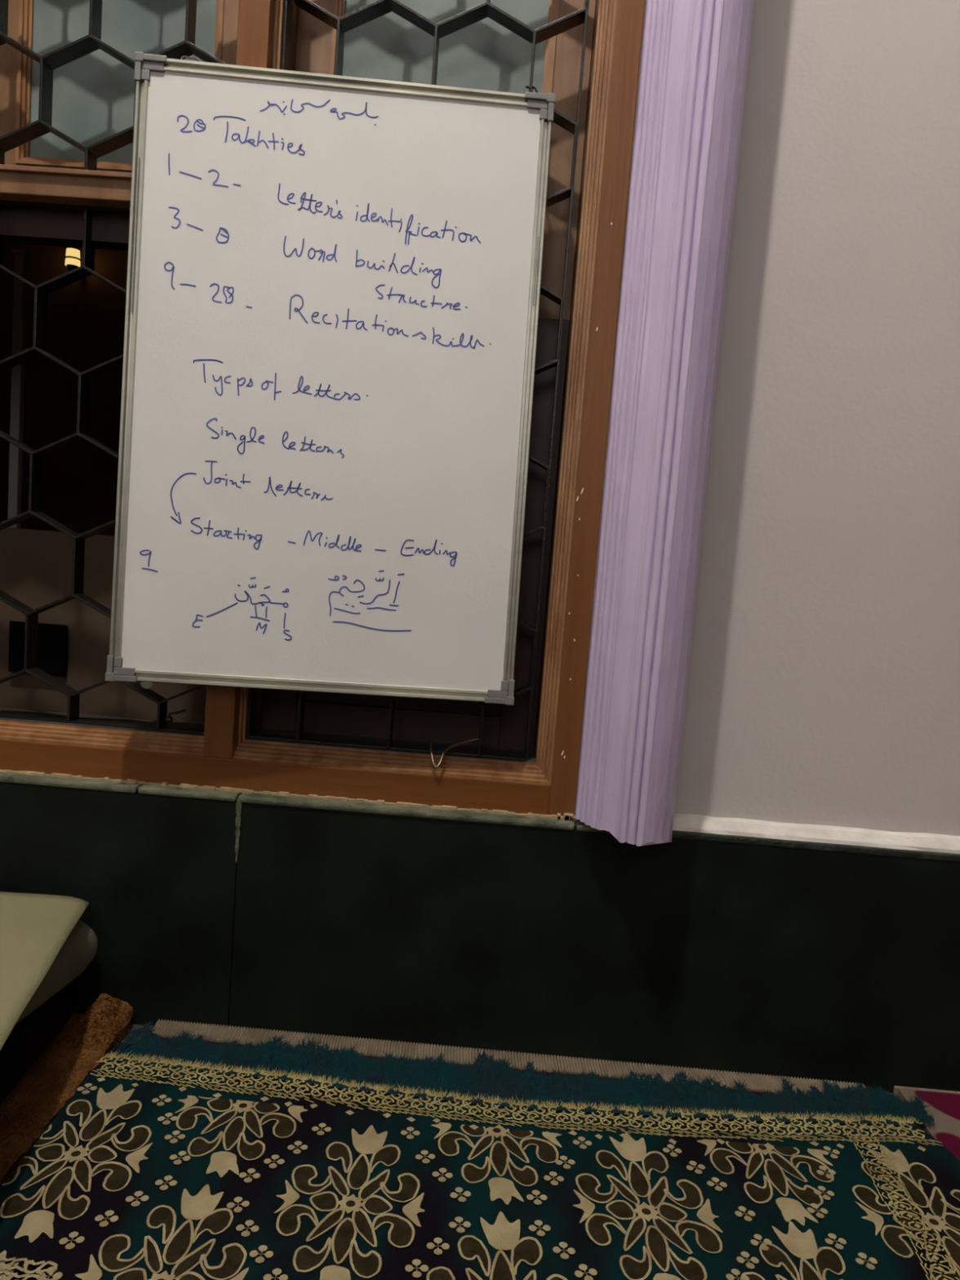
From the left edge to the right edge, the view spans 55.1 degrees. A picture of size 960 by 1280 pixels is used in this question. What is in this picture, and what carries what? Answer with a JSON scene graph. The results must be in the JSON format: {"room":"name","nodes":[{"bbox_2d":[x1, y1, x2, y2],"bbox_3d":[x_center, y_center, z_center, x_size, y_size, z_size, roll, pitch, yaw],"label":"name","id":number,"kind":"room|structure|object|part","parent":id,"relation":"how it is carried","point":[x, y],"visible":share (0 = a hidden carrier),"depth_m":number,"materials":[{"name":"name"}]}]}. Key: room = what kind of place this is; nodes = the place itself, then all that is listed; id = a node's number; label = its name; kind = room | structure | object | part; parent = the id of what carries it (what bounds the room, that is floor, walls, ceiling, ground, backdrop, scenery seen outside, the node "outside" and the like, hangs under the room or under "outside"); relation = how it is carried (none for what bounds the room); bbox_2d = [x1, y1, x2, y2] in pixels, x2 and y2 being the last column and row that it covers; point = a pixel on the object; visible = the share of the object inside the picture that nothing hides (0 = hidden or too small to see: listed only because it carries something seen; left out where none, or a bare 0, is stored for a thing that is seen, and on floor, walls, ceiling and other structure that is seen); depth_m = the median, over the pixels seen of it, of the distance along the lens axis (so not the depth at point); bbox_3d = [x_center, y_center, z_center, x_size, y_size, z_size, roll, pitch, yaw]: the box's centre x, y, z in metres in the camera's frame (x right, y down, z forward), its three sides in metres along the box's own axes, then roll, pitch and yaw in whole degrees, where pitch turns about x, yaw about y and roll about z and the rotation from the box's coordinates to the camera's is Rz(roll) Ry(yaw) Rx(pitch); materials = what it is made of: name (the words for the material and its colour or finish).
{"room":"mosque classroom","nodes":[
{"label":"mosque classroom","id":0,"kind":"room"},
{"bbox_2d":[0,0,959,1093],"bbox_3d":[0.638,-1.258,1.351,9.000,3.900,0.232,4,5,2],"label":"wall","id":1,"kind":"structure","parent":0,"point":[799,917],"depth_m":1.40,"materials":[{"name":"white paint"}]},
{"bbox_2d":[0,0,644,816],"bbox_3d":[-0.525,-0.616,1.450,1.476,1.667,0.176,4,5,2],"label":"window","id":2,"kind":"structure","parent":1,"relation":"in","point":[68,82],"depth_m":1.44,"materials":[{"name":"brown wood"}]},
{"bbox_3d":[-0.783,-0.659,1.453,0.816,0.045,0.040,4,5,2],"label":"head rail","id":3,"kind":"part","parent":2,"relation":"part of","materials":[{"name":"brown wood"}]},
{"bbox_3d":[-0.838,0.129,1.533,0.824,0.024,0.172,4,5,2],"label":"sill moulding","id":4,"kind":"part","parent":2,"relation":"part of","materials":[{"name":"brown wood"}]},
{"bbox_3d":[-0.838,0.121,1.522,0.824,0.007,0.086,4,5,2],"label":"sill","id":5,"kind":"part","parent":2,"relation":"part of","materials":[{"name":"brown wood"}]},
{"bbox_2d":[0,200,206,733],"bbox_3d":[-0.812,-0.280,1.466,0.816,0.805,0.033,4,5,2],"label":"grille","id":6,"kind":"object","parent":2,"relation":"attached to","point":[90,225],"depth_m":1.45,"materials":[{"name":"black metal"}]},
{"bbox_2d":[0,0,225,170],"bbox_3d":[-0.753,-1.053,1.392,0.816,0.683,0.033,4,5,2],"label":"grille","id":7,"kind":"object","parent":2,"relation":"attached to","point":[86,45],"depth_m":1.40,"materials":[{"name":"black metal"}]},
{"bbox_3d":[-0.561,-1.046,1.464,0.436,0.683,0.032,4,5,2],"label":"sash","id":8,"kind":"part","parent":2,"relation":"part of","materials":[{"name":"brown wood"}]},
{"bbox_3d":[-0.561,-1.046,1.464,0.328,0.587,0.004,4,5,2],"label":"glass pane","id":9,"kind":"part","parent":2,"relation":"part of","materials":[{"name":"glass"}]},
{"bbox_2d":[180,55,198,61],"bbox_3d":[-0.424,-0.848,1.355,0.007,0.032,0.078,5,6,8],"label":"wire","id":10,"kind":"object","parent":2,"relation":"attached to","point":[185,56],"visible":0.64,"depth_m":1.34,"materials":[{"name":"metal"}]},
{"bbox_2d":[105,51,555,705],"bbox_3d":[-0.220,-0.364,1.355,0.608,0.910,0.063,4,6,-3],"label":"whiteboard","id":11,"kind":"object","parent":2,"relation":"attached to","point":[334,282],"visible":1,"depth_m":1.35,"materials":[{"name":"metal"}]},
{"bbox_3d":[-0.510,-0.387,1.338,0.016,0.893,0.016,4,3,-3],"label":"frame rail","id":12,"kind":"part","parent":11,"relation":"part of","materials":[{"name":"metal"}]},
{"bbox_3d":[-0.249,0.068,1.377,0.598,0.016,0.016,4,3,-3],"label":"frame rail","id":13,"kind":"part","parent":11,"relation":"part of","materials":[{"name":"metal"}]},
{"bbox_3d":[-0.191,-0.805,1.334,0.598,0.016,0.016,4,3,-3],"label":"frame rail","id":14,"kind":"part","parent":11,"relation":"part of","materials":[{"name":"metal"}]},
{"bbox_3d":[0.070,-0.350,1.373,0.016,0.893,0.016,4,3,-3],"label":"frame rail","id":15,"kind":"part","parent":11,"relation":"part of","materials":[{"name":"metal"}]},
{"bbox_3d":[-0.142,0.175,1.503,0.465,0.007,0.086,4,5,2],"label":"sill","id":16,"kind":"part","parent":2,"relation":"part of","materials":[{"name":"brown wood"}]},
{"bbox_3d":[-0.109,-0.203,1.526,0.370,0.660,0.012,4,5,2],"label":"shutter panel","id":17,"kind":"part","parent":2,"relation":"part of","materials":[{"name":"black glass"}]},
{"bbox_3d":[-0.114,-0.182,1.529,0.464,0.703,0.032,4,5,2],"label":"shutter frame","id":18,"kind":"part","parent":2,"relation":"part of","materials":[{"name":"brown wood"}]},
{"bbox_2d":[246,0,589,760],"bbox_3d":[-0.092,-0.582,1.413,0.451,1.523,0.033,4,5,2],"label":"grille","id":19,"kind":"object","parent":2,"relation":"attached to","point":[379,8],"depth_m":1.40,"materials":[{"name":"black metal"}]},
{"bbox_3d":[-0.084,-0.584,1.440,0.514,1.572,0.172,4,5,2],"label":"stepped moulding","id":20,"kind":"part","parent":2,"relation":"part of","materials":[{"name":"brown wood"}]},
{"bbox_3d":[-0.056,-0.938,1.456,0.464,0.820,0.032,4,5,2],"label":"sash","id":21,"kind":"part","parent":2,"relation":"part of","materials":[{"name":"brown wood"}]},
{"bbox_3d":[-0.056,-0.938,1.456,0.352,0.724,0.004,4,5,2],"label":"glass pane","id":22,"kind":"part","parent":2,"relation":"part of","materials":[{"name":"glass"}]},
{"bbox_2d":[429,737,479,768],"bbox_3d":[-0.038,0.176,1.437,0.082,0.042,0.044,3,6,-14],"label":"wire hook","id":23,"kind":"object","parent":2,"relation":"on","point":[437,766],"visible":1,"depth_m":1.43,"materials":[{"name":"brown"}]},
{"bbox_2d":[525,85,538,93],"bbox_3d":[0.079,-0.812,1.365,0.030,0.028,0.024,0,7,-40],"label":"wire","id":24,"kind":"object","parent":2,"relation":"attached to","point":[526,86],"visible":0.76,"depth_m":1.36,"materials":[{"name":"black metal"}]},
{"bbox_2d":[575,0,754,846],"bbox_3d":[0.343,-1.457,1.196,0.137,3.519,0.125,4,5,2],"label":"curtain","id":25,"kind":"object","parent":1,"relation":"attached to","point":[695,58],"depth_m":1.28,"materials":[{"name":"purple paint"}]},
{"bbox_2d":[107,1024,919,1127],"bbox_3d":[0.329,1.130,-3.021,9.000,0.050,9.000,4,5,2],"label":"floor","id":26,"kind":"structure","parent":0,"point":[133,1027],"depth_m":1.44,"materials":[{"name":"stone"}]},
{"bbox_2d":[0,993,133,1184],"bbox_3d":[-1.153,0.619,0.534,1.170,0.061,1.866,4,5,2],"label":"rug","id":27,"kind":"object","parent":26,"relation":"on","point":[41,1094],"visible":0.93,"depth_m":1.29,"materials":[{"name":"brown carpet"}]},
{"bbox_2d":[0,995,75,1103],"bbox_3d":[-0.951,0.570,0.979,0.740,0.070,0.875,4,5,2],"label":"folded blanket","id":28,"kind":"object","parent":27,"relation":"on","point":[28,1038],"visible":0.73,"depth_m":1.28,"materials":[{"name":"black fabric"}]},
{"bbox_2d":[14,919,97,1025],"bbox_3d":[-0.989,0.466,1.061,0.774,0.129,0.785,4,5,2],"label":"floor cushion","id":29,"kind":"object","parent":28,"relation":"on","point":[80,947],"visible":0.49,"depth_m":1.35,"materials":[{"name":"grey fabric"}]},
{"bbox_2d":[0,891,88,1050],"bbox_3d":[-0.880,0.420,0.952,0.958,0.012,0.955,4,5,2],"label":"cloth","id":30,"kind":"object","parent":29,"relation":"on","point":[34,928],"visible":1,"depth_m":1.25,"materials":[{"name":"fabric"}]},
{"bbox_2d":[151,1018,871,1100],"bbox_3d":[0.013,0.734,0.506,1.112,0.013,1.870,4,5,2],"label":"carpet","id":31,"kind":"object","parent":26,"relation":"on","point":[758,1083],"visible":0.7,"depth_m":1.42,"materials":[{"name":"grey carpet"}]},
{"bbox_2d":[0,1020,959,1279],"bbox_3d":[0.119,0.710,0.695,1.383,0.014,1.470,4,5,2],"label":"patterned rug","id":32,"kind":"object","parent":31,"relation":"on","point":[191,1160],"visible":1,"depth_m":1.13,"materials":[{"name":"fabric"}]},
{"bbox_2d":[893,1085,959,1160],"bbox_3d":[1.427,0.845,0.466,1.650,0.013,1.870,4,5,2],"label":"carpet","id":33,"kind":"object","parent":26,"relation":"on","point":[945,1108],"visible":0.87,"depth_m":1.36,"materials":[{"name":"pink carpet"}]},
{"label":"outside","id":34,"kind":"structure","parent":0,"visible":0},
{"bbox_3d":[-1.459,0.448,2.908,7.000,0.100,2.400,4,5,2],"label":"ground","id":35,"kind":"structure","parent":34,"visible":0},
{"bbox_2d":[7,248,31,528],"bbox_3d":[-1.106,-0.205,2.181,0.030,1.390,0.030,4,5,2],"label":"post","id":36,"kind":"object","parent":35,"relation":"on","point":[20,264],"visible":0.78,"depth_m":2.14,"materials":[{"name":"grey"}]},
{"bbox_2d":[0,527,206,724],"bbox_3d":[-0.692,0.181,1.790,1.750,0.760,0.080,4,5,2],"label":"parapet","id":37,"kind":"object","parent":35,"relation":"on","point":[36,565],"depth_m":1.73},
{"bbox_2d":[8,620,67,675],"bbox_3d":[-0.830,0.015,1.731,0.108,0.096,0.016,4,5,2],"label":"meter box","id":38,"kind":"object","parent":37,"relation":"attached to","point":[52,639],"visible":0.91,"depth_m":1.72,"materials":[{"name":"black"}]},
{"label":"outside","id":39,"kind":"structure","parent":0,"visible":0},
{"bbox_2d":[0,242,128,535],"bbox_3d":[-1.261,-1.703,3.955,7.000,4.000,0.100,4,5,2],"label":"wall","id":40,"kind":"structure","parent":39,"point":[86,321],"depth_m":3.98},
{"bbox_2d":[64,246,85,279],"bbox_3d":[-1.694,-1.585,3.863,0.068,0.107,0.133,4,5,2],"label":"wall lantern","id":41,"kind":"object","parent":40,"relation":"attached to","point":[73,260],"visible":0.74,"depth_m":3.81,"materials":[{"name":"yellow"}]},
{"bbox_3d":[-1.695,-1.590,3.830,0.060,0.065,0.060,4,5,2],"label":"glowing glass","id":42,"kind":"part","parent":41,"relation":"part of","materials":[{"name":"yellow glass"}]}
]}

